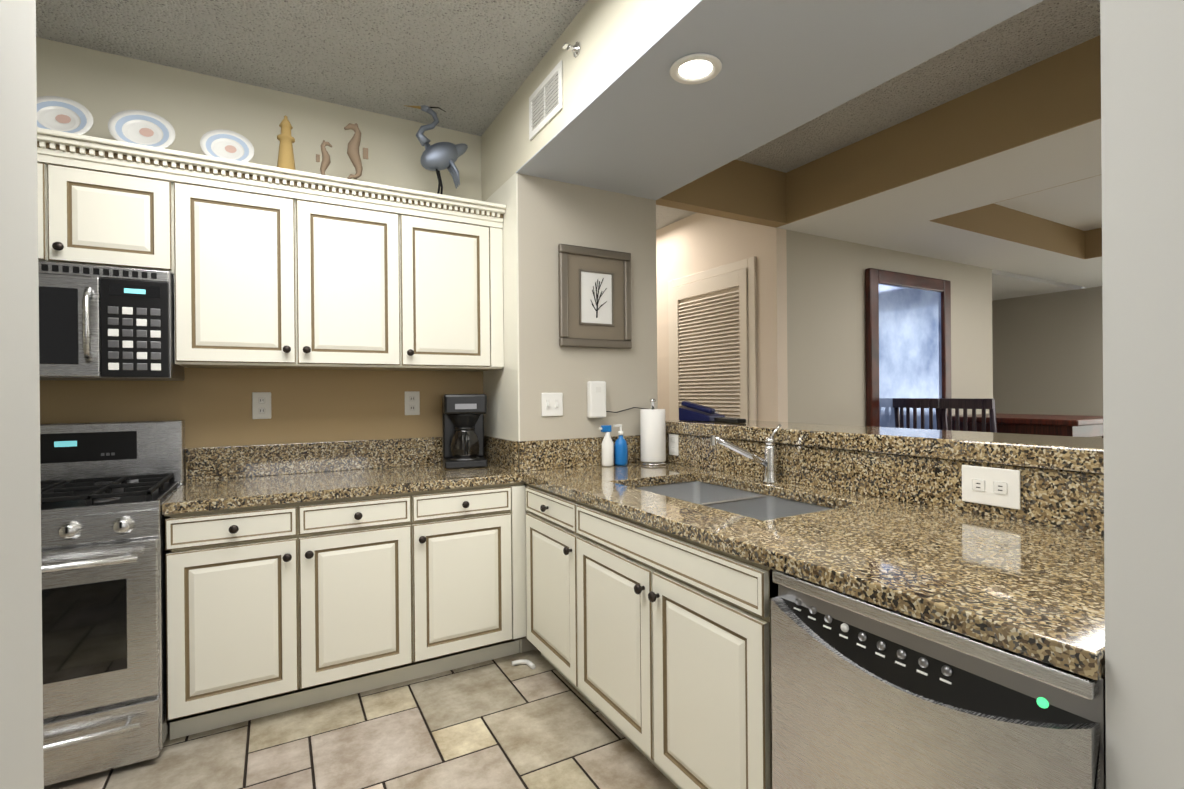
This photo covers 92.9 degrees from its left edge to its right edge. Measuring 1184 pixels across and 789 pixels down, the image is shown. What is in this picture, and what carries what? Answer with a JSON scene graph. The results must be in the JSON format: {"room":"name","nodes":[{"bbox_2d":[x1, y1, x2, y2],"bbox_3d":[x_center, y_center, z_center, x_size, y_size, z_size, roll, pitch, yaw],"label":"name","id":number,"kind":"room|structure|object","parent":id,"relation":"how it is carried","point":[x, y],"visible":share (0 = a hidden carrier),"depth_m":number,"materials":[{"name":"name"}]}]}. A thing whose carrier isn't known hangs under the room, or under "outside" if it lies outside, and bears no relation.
{"room":"kitchen","nodes":[
{"label":"kitchen","id":0,"kind":"room"},
{"bbox_2d":[0,0,43,788],"bbox_3d":[-0.082,-0.104,-0.681,0.170,2.800,3.470,-1,0,-29],"label":"wall","id":1,"kind":"structure","parent":0,"point":[21,719],"depth_m":0.81,"materials":[{"name":"grey paint"}]},
{"bbox_2d":[36,37,482,481],"bbox_3d":[-2.435,-0.088,2.326,4.075,2.800,0.100,-1,0,-29],"label":"wall","id":2,"kind":"structure","parent":0,"point":[190,107],"depth_m":2.74,"materials":[{"name":"beige paint"}]},
{"bbox_2d":[37,143,168,271],"bbox_3d":[-2.118,-0.702,2.246,0.760,0.422,0.348,-1,0,-29],"label":"upper cabinet","id":3,"kind":"object","parent":2,"relation":"attached to","point":[95,208],"depth_m":2.17,"materials":[{"name":"white wood"}]},
{"bbox_2d":[37,96,92,134],"bbox_3d":[-2.094,-1.075,2.217,0.210,0.204,0.157,-1,0,-29],"label":"plate","id":4,"kind":"object","parent":3,"relation":"on","point":[57,113],"visible":0.65,"depth_m":2.21,"materials":[{"name":"white ceramic"}]},
{"bbox_2d":[38,261,183,380],"bbox_3d":[-2.089,-0.274,2.197,0.755,0.427,0.458,-1,0,-29],"label":"microwave","id":5,"kind":"object","parent":3,"relation":"attached to","point":[104,323],"visible":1,"depth_m":2.14,"materials":[{"name":"silver metal"}]},
{"bbox_2d":[108,110,174,147],"bbox_3d":[-1.866,-1.082,2.343,0.220,0.214,0.159,-1,0,-29],"label":"plate","id":6,"kind":"object","parent":3,"relation":"on","point":[143,127],"visible":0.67,"depth_m":2.33,"materials":[{"name":"white ceramic"}]},
{"bbox_2d":[252,392,270,418],"bbox_3d":[-1.603,0.054,2.730,0.080,0.130,0.008,-1,0,-29],"label":"electrical outlet","id":7,"kind":"object","parent":2,"relation":"attached to","point":[261,405],"visible":1,"depth_m":2.73,"materials":[{"name":"white plastic"}]},
{"bbox_2d":[165,163,404,370],"bbox_3d":[-1.398,-0.524,2.650,0.889,0.792,0.348,-1,0,-29],"label":"upper cabinet","id":8,"kind":"object","parent":2,"relation":"attached to","point":[268,267],"depth_m":2.47,"materials":[{"name":"white wood"}]},
{"bbox_2d":[200,129,253,161],"bbox_3d":[-1.610,-1.075,2.490,0.200,0.196,0.155,-1,0,-29],"label":"plate","id":9,"kind":"object","parent":8,"relation":"on","point":[226,144],"visible":0.85,"depth_m":2.48,"materials":[{"name":"white ceramic"}]},
{"bbox_2d":[277,115,295,169],"bbox_3d":[-1.392,-1.125,2.560,0.104,0.293,0.104,-1,0,-29],"label":"ornament","id":10,"kind":"object","parent":8,"relation":"on","point":[285,138],"visible":0.79,"depth_m":2.54,"materials":[{"name":"yellow stone"}]},
{"bbox_2d":[316,140,331,174],"bbox_3d":[-1.255,-1.086,2.637,0.071,0.213,0.036,-1,0,-29],"label":"ornament","id":11,"kind":"object","parent":8,"relation":"on","point":[325,162],"visible":0.73,"depth_m":2.63,"materials":[{"name":"brown"}]},
{"bbox_2d":[344,123,367,178],"bbox_3d":[-1.133,-1.143,2.706,0.108,0.324,0.055,-1,0,-29],"label":"ornament","id":12,"kind":"object","parent":8,"relation":"on","point":[353,149],"visible":0.75,"depth_m":2.69,"materials":[{"name":"brown ceramic"}]},
{"bbox_2d":[405,391,419,414],"bbox_3d":[-0.984,0.048,3.078,0.080,0.130,0.008,-1,0,-29],"label":"electrical outlet","id":13,"kind":"object","parent":2,"relation":"attached to","point":[412,402],"visible":1,"depth_m":3.08,"materials":[{"name":"white plastic"}]},
{"bbox_2d":[405,199,503,371],"bbox_3d":[-0.782,-0.530,2.996,0.523,0.792,0.348,-1,0,-29],"label":"upper cabinet","id":14,"kind":"object","parent":2,"relation":"attached to","point":[454,255],"depth_m":2.84,"materials":[{"name":"white wood"}]},
{"bbox_2d":[404,105,467,193],"bbox_3d":[-0.799,-1.233,2.894,0.322,0.497,0.115,-1,0,-29],"label":"ornament","id":15,"kind":"object","parent":14,"relation":"on","point":[437,157],"visible":0.92,"depth_m":2.87,"materials":[{"name":"grey metal"}]},
{"bbox_2d":[44,649,677,788],"bbox_3d":[1.102,1.309,3.365,11.236,0.060,9.735,-1,0,-29],"label":"floor","id":16,"kind":"structure","parent":0,"point":[501,723],"depth_m":2.08,"materials":[{"name":"grey tile"}]},
{"bbox_2d":[40,420,184,785],"bbox_3d":[-2.008,0.714,2.069,0.755,1.190,0.753,-1,0,-29],"label":"range","id":17,"kind":"object","parent":16,"relation":"on","point":[108,489],"visible":0.81,"depth_m":1.94,"materials":[{"name":"silver metal"}]},
{"bbox_2d":[164,492,415,739],"bbox_3d":[-1.322,0.868,2.526,0.876,0.868,0.625,-1,0,-29],"label":"base cabinet","id":18,"kind":"object","parent":16,"relation":"on","point":[273,609],"depth_m":2.23,"materials":[{"name":"beige wood"}]},
{"bbox_2d":[162,435,517,514],"bbox_3d":[-1.108,0.335,2.646,1.380,0.190,0.629,-1,0,-29],"label":"countertop","id":19,"kind":"structure","parent":18,"relation":"on","point":[226,477],"depth_m":2.67,"materials":[{"name":"stone"}]},
{"bbox_2d":[442,394,487,468],"bbox_3d":[-0.686,0.191,3.029,0.220,0.386,0.274,-1,0,-17],"label":"coffee maker","id":20,"kind":"object","parent":19,"relation":"on","point":[463,428],"visible":1,"depth_m":2.96,"materials":[{"name":"black plastic"}]},
{"bbox_2d":[416,482,526,678],"bbox_3d":[-0.707,0.862,2.872,0.536,0.868,0.625,-1,0,-29],"label":"base cabinet","id":21,"kind":"object","parent":16,"relation":"on","point":[471,541],"depth_m":2.60,"materials":[{"name":"beige wood"}]},
{"bbox_2d":[512,659,535,668],"bbox_3d":[-0.325,1.280,2.667,0.086,0.022,0.093,-1,0,-29],"label":"hose","id":22,"kind":"object","parent":16,"relation":"on","point":[530,664],"visible":0.98,"depth_m":2.68,"materials":[{"name":"white plastic"}]},
{"bbox_2d":[525,483,572,685],"bbox_3d":[0.176,0.855,2.706,0.865,0.868,0.569,-1,0,-29],"label":"base cabinet","id":23,"kind":"object","parent":16,"relation":"on","point":[549,564],"depth_m":2.47,"materials":[{"name":"beige wood"}]},
{"bbox_2d":[532,433,697,452],"bbox_3d":[0.143,0.318,2.799,0.830,0.201,0.519,-1,0,-29],"label":"backsplash","id":24,"kind":"structure","parent":23,"relation":"on","point":[685,443],"depth_m":2.99,"materials":[{"name":"stone"}]},
{"bbox_2d":[569,498,777,788],"bbox_3d":[0.563,0.852,2.018,0.865,0.868,1.010,-1,0,-29],"label":"base cabinet","id":25,"kind":"object","parent":16,"relation":"on","point":[651,644],"depth_m":1.69,"materials":[{"name":"beige wood"}]},
{"bbox_2d":[518,441,1104,680],"bbox_3d":[0.144,0.325,2.099,0.239,0.190,2.811,-1,0,-29],"label":"countertop","id":26,"kind":"structure","parent":25,"relation":"on","point":[917,537],"depth_m":1.47,"materials":[{"name":"stone"}]},
{"bbox_2d":[599,425,613,466],"bbox_3d":[0.074,0.271,2.967,0.082,0.215,0.064,-1,0,-29],"label":"spray bottle","id":27,"kind":"object","parent":26,"relation":"on","point":[607,452],"visible":1,"depth_m":2.95,"materials":[{"name":"white plastic"}]},
{"bbox_2d":[614,424,627,465],"bbox_3d":[0.152,0.269,3.006,0.076,0.217,0.072,-1,0,-29],"label":"soap bottle","id":28,"kind":"object","parent":26,"relation":"on","point":[620,452],"visible":1,"depth_m":2.98,"materials":[{"name":"blue plastic"}]},
{"bbox_2d":[639,398,666,465],"bbox_3d":[0.331,0.198,3.049,0.150,0.355,0.150,-1,0,-29],"label":"paper towel holder","id":29,"kind":"object","parent":26,"relation":"on","point":[653,434],"visible":1,"depth_m":2.99,"materials":[{"name":"white paper"}]},
{"bbox_2d":[636,481,833,520],"bbox_3d":[0.509,0.518,2.196,0.552,0.200,0.952,-1,0,-29],"label":"sink","id":30,"kind":"object","parent":26,"relation":"in","point":[762,507],"visible":0.06,"depth_m":2.29,"materials":[{"name":"silver metal"}]},
{"bbox_2d":[710,424,781,482],"bbox_3d":[0.648,0.250,2.369,0.280,0.249,0.144,-1,0,-29],"label":"faucet","id":31,"kind":"object","parent":26,"relation":"on","point":[768,462],"visible":0.98,"depth_m":2.37,"materials":[{"name":"silver metal"}]},
{"bbox_2d":[690,435,1103,508],"bbox_3d":[0.899,0.313,2.150,0.148,0.201,2.160,-1,0,-29],"label":"backsplash","id":32,"kind":"structure","parent":25,"relation":"on","point":[1065,487],"depth_m":1.91,"materials":[{"name":"stone"}]},
{"bbox_2d":[669,434,678,455],"bbox_3d":[0.443,0.273,3.060,0.008,0.115,0.080,-1,0,-29],"label":"outlet","id":33,"kind":"object","parent":32,"relation":"attached to","point":[673,444],"visible":1,"depth_m":3.05,"materials":[{"name":"white plastic"}]},
{"bbox_2d":[962,465,1020,509],"bbox_3d":[1.206,0.279,1.705,0.008,0.115,0.160,-1,0,-29],"label":"outlet","id":34,"kind":"object","parent":32,"relation":"attached to","point":[999,487],"visible":1,"depth_m":1.70,"materials":[{"name":"white plastic"}]},
{"bbox_2d":[893,398,941,429],"bbox_3d":[2.712,0.646,4.512,0.441,1.235,0.368,-1,0,-29],"label":"chair","id":35,"kind":"object","parent":16,"relation":"on","point":[914,403],"visible":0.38,"depth_m":4.40,"materials":[{"name":"brown wood"}]},
{"bbox_2d":[771,570,1105,788],"bbox_3d":[0.838,0.852,1.229,0.590,0.866,0.616,-1,0,-29],"label":"dishwasher","id":36,"kind":"object","parent":16,"relation":"on","point":[867,695],"visible":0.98,"depth_m":1.06,"materials":[{"name":"silver metal"}]},
{"bbox_2d":[939,398,996,432],"bbox_3d":[2.894,0.645,4.190,0.441,1.235,0.368,-1,0,-29],"label":"chair","id":37,"kind":"object","parent":16,"relation":"on","point":[950,404],"visible":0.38,"depth_m":4.08,"materials":[{"name":"brown wood"}]},
{"bbox_2d":[947,413,1102,437],"bbox_3d":[3.562,0.716,4.554,0.900,1.080,0.930,-1,0,-29],"label":"dining table","id":38,"kind":"object","parent":16,"relation":"on","point":[1068,425],"visible":0.29,"depth_m":4.21,"materials":[{"name":"brown wood"}]},
{"bbox_2d":[483,173,521,652],"bbox_3d":[-0.497,0.092,3.048,0.008,2.404,0.540,-1,0,-29],"label":"wall","id":39,"kind":"structure","parent":0,"point":[501,389],"depth_m":2.92,"materials":[{"name":"white paint"}]},
{"bbox_2d":[36,0,1100,250],"bbox_3d":[1.054,-1.570,3.364,11.200,0.100,9.400,-1,0,-29],"label":"ceiling","id":40,"kind":"structure","parent":0,"point":[466,66],"depth_m":2.46,"materials":[{"name":"grey paint"}]},
{"bbox_2d":[481,0,699,200],"bbox_3d":[1.041,-1.319,1.153,0.855,0.396,5.560,-1,0,-29],"label":"soffit","id":41,"kind":"structure","parent":40,"relation":"attached to","point":[616,38],"depth_m":2.21,"materials":[{"name":"beige paint"}]},
{"bbox_2d":[529,60,562,139],"bbox_3d":[-0.209,-1.293,2.492,0.011,0.200,0.340,-1,0,-29],"label":"air vent grille","id":42,"kind":"object","parent":41,"relation":"attached to","point":[545,102],"visible":1,"depth_m":2.47,"materials":[{"name":"white plastic"}]},
{"bbox_2d":[562,42,579,56],"bbox_3d":[-0.085,-1.369,2.218,0.060,0.056,0.055,-1,0,-29],"label":"sprinkler","id":43,"kind":"object","parent":41,"relation":"attached to","point":[575,48],"visible":1,"depth_m":2.21,"materials":[{"name":"silver metal"}]},
{"bbox_2d":[656,160,785,226],"bbox_3d":[0.811,-1.344,3.628,1.170,0.350,0.100,-1,0,-29],"label":"header beam","id":44,"kind":"structure","parent":40,"relation":"attached to","point":[743,191],"depth_m":3.65,"materials":[{"name":"beige paint"}]},
{"bbox_2d":[775,35,1100,227],"bbox_3d":[2.541,-1.356,1.732,0.012,0.350,5.100,-1,0,-29],"label":"ceiling beam","id":45,"kind":"structure","parent":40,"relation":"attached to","point":[1056,93],"depth_m":2.88,"materials":[{"name":"beige"}]},
{"bbox_2d":[518,173,657,652],"bbox_3d":[-0.149,0.088,3.301,0.847,2.404,0.640,-1,0,-29],"label":"wall","id":46,"kind":"structure","parent":0,"point":[553,215],"depth_m":2.97,"materials":[{"name":"beige paint"}]},
{"bbox_2d":[541,393,562,415],"bbox_3d":[-0.203,0.051,2.893,0.120,0.120,0.016,-1,0,-29],"label":"switch plate","id":47,"kind":"object","parent":46,"relation":"attached to","point":[552,404],"visible":1,"depth_m":2.89,"materials":[{"name":"white plastic"}]},
{"bbox_2d":[558,244,631,348],"bbox_3d":[0.022,-0.516,3.013,0.440,0.530,0.030,-1,0,-29],"label":"picture frame","id":48,"kind":"object","parent":46,"relation":"attached to","point":[595,301],"visible":1,"depth_m":3.00,"materials":[{"name":"painted wood"},{"name":"mat board"},{"name":"paper"}]},
{"bbox_2d":[587,381,645,417],"bbox_3d":[0.179,0.034,3.093,0.452,0.212,0.042,-1,0,-29],"label":"wall phone","id":49,"kind":"object","parent":46,"relation":"attached to","point":[596,399],"visible":0.9,"depth_m":2.99,"materials":[{"name":"white plastic"}]},
{"bbox_2d":[656,213,787,421],"bbox_3d":[0.297,-0.118,5.858,0.100,2.800,4.300,-1,0,-29],"label":"wall","id":50,"kind":"structure","parent":0,"point":[695,243],"depth_m":4.39,"materials":[{"name":"beige paint"}]},
{"bbox_2d":[668,256,756,420],"bbox_3d":[0.933,0.134,4.563,0.060,2.290,1.040,-1,0,-29],"label":"door frame","id":51,"kind":"structure","parent":50,"relation":"attached to","point":[741,274],"depth_m":4.45,"materials":[{"name":"beige wood"}]},
{"bbox_2d":[516,0,1042,199],"bbox_3d":[1.199,-1.120,0.874,0.855,0.004,4.920,-1,0,-29],"label":"ceiling","id":52,"kind":"structure","parent":0,"point":[645,124],"depth_m":2.00,"materials":[{"name":"grey paint"}]},
{"bbox_2d":[670,53,721,83],"bbox_3d":[0.352,-1.106,1.915,0.176,0.009,0.176,-1,0,-29],"label":"recessed light","id":53,"kind":"object","parent":52,"relation":"in","point":[697,68],"visible":1,"depth_m":1.91,"materials":[{"name":"white glass"}]},
{"bbox_2d":[786,230,992,429],"bbox_3d":[2.604,0.039,4.715,2.800,2.450,0.154,-1,0,-29],"label":"wall","id":54,"kind":"structure","parent":0,"point":[826,339],"depth_m":4.46,"materials":[{"name":"beige paint"}]},
{"bbox_2d":[777,119,1101,287],"bbox_3d":[4.769,-1.377,2.984,5.100,0.349,5.099,-1,0,-29],"label":"ceiling","id":55,"kind":"structure","parent":0,"point":[1063,157],"depth_m":3.60,"materials":[{"name":"white paint"}]},
{"bbox_2d":[920,255,1080,300],"bbox_3d":[4.243,-1.378,6.877,2.200,0.349,2.000,-1,0,-29],"label":"ceiling","id":56,"kind":"structure","parent":0,"point":[1006,285],"depth_m":6.30,"materials":[{"name":"white paint"}]},
{"bbox_2d":[930,174,1101,230],"bbox_3d":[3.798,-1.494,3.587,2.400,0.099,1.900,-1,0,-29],"label":"ceiling tray","id":57,"kind":"object","parent":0,"point":[1077,204],"visible":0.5,"depth_m":4.26,"materials":[{"name":"white paint"}]},
{"bbox_2d":[931,204,1084,258],"bbox_3d":[3.335,-1.317,4.412,2.400,0.250,0.006,-1,0,-29],"label":"tray","id":58,"kind":"object","parent":57,"relation":"attached to","point":[1002,222],"visible":0.79,"depth_m":4.43,"materials":[{"name":"beige paint"}]},
{"bbox_2d":[1085,228,1101,258],"bbox_3d":[4.844,-1.329,4.170,0.006,0.250,1.893,-1,0,-29],"label":"tray","id":59,"kind":"object","parent":57,"relation":"attached to","point":[1093,243],"visible":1,"depth_m":4.94,"materials":[{"name":"beige paint"}]},
{"bbox_2d":[992,286,1102,437],"bbox_3d":[6.445,0.005,5.128,0.100,2.450,7.200,-1,0,-29],"label":"wall","id":60,"kind":"structure","parent":0,"point":[1047,353],"depth_m":6.73,"materials":[{"name":"beige paint"}]},
{"bbox_2d":[1100,0,1183,788],"bbox_3d":[2.061,0.076,0.046,1.525,2.400,2.640,-1,0,-29],"label":"wall","id":61,"kind":"structure","parent":0,"point":[1142,104],"depth_m":0.79,"materials":[{"name":"white paint"}]},
{"bbox_3d":[0.994,0.747,2.267,0.120,1.071,2.276,-1,0,-29],"label":"wall","id":62,"kind":"structure","parent":0,"visible":0},
{"bbox_2d":[665,420,1103,473],"bbox_3d":[1.095,0.176,2.326,0.435,0.065,2.274,-1,0,-29],"label":"bar","id":63,"kind":"object","parent":62,"relation":"on","point":[1078,454],"visible":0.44,"depth_m":1.92,"materials":[{"name":"stone"}]},
{"bbox_2d":[679,401,724,421],"bbox_3d":[0.607,0.090,3.106,0.160,0.110,0.202,-1,0,-44],"label":"telephone","id":64,"kind":"object","parent":63,"relation":"on","point":[690,411],"visible":0.94,"depth_m":3.06,"materials":[{"name":"blue plastic"}]},
{"bbox_2d":[714,417,745,422],"bbox_3d":[0.711,0.132,2.901,0.060,0.025,0.200,-1,0,-21],"label":"remote","id":65,"kind":"object","parent":63,"relation":"on","point":[729,420],"visible":1,"depth_m":2.86,"materials":[{"name":"black plastic"}]}
]}

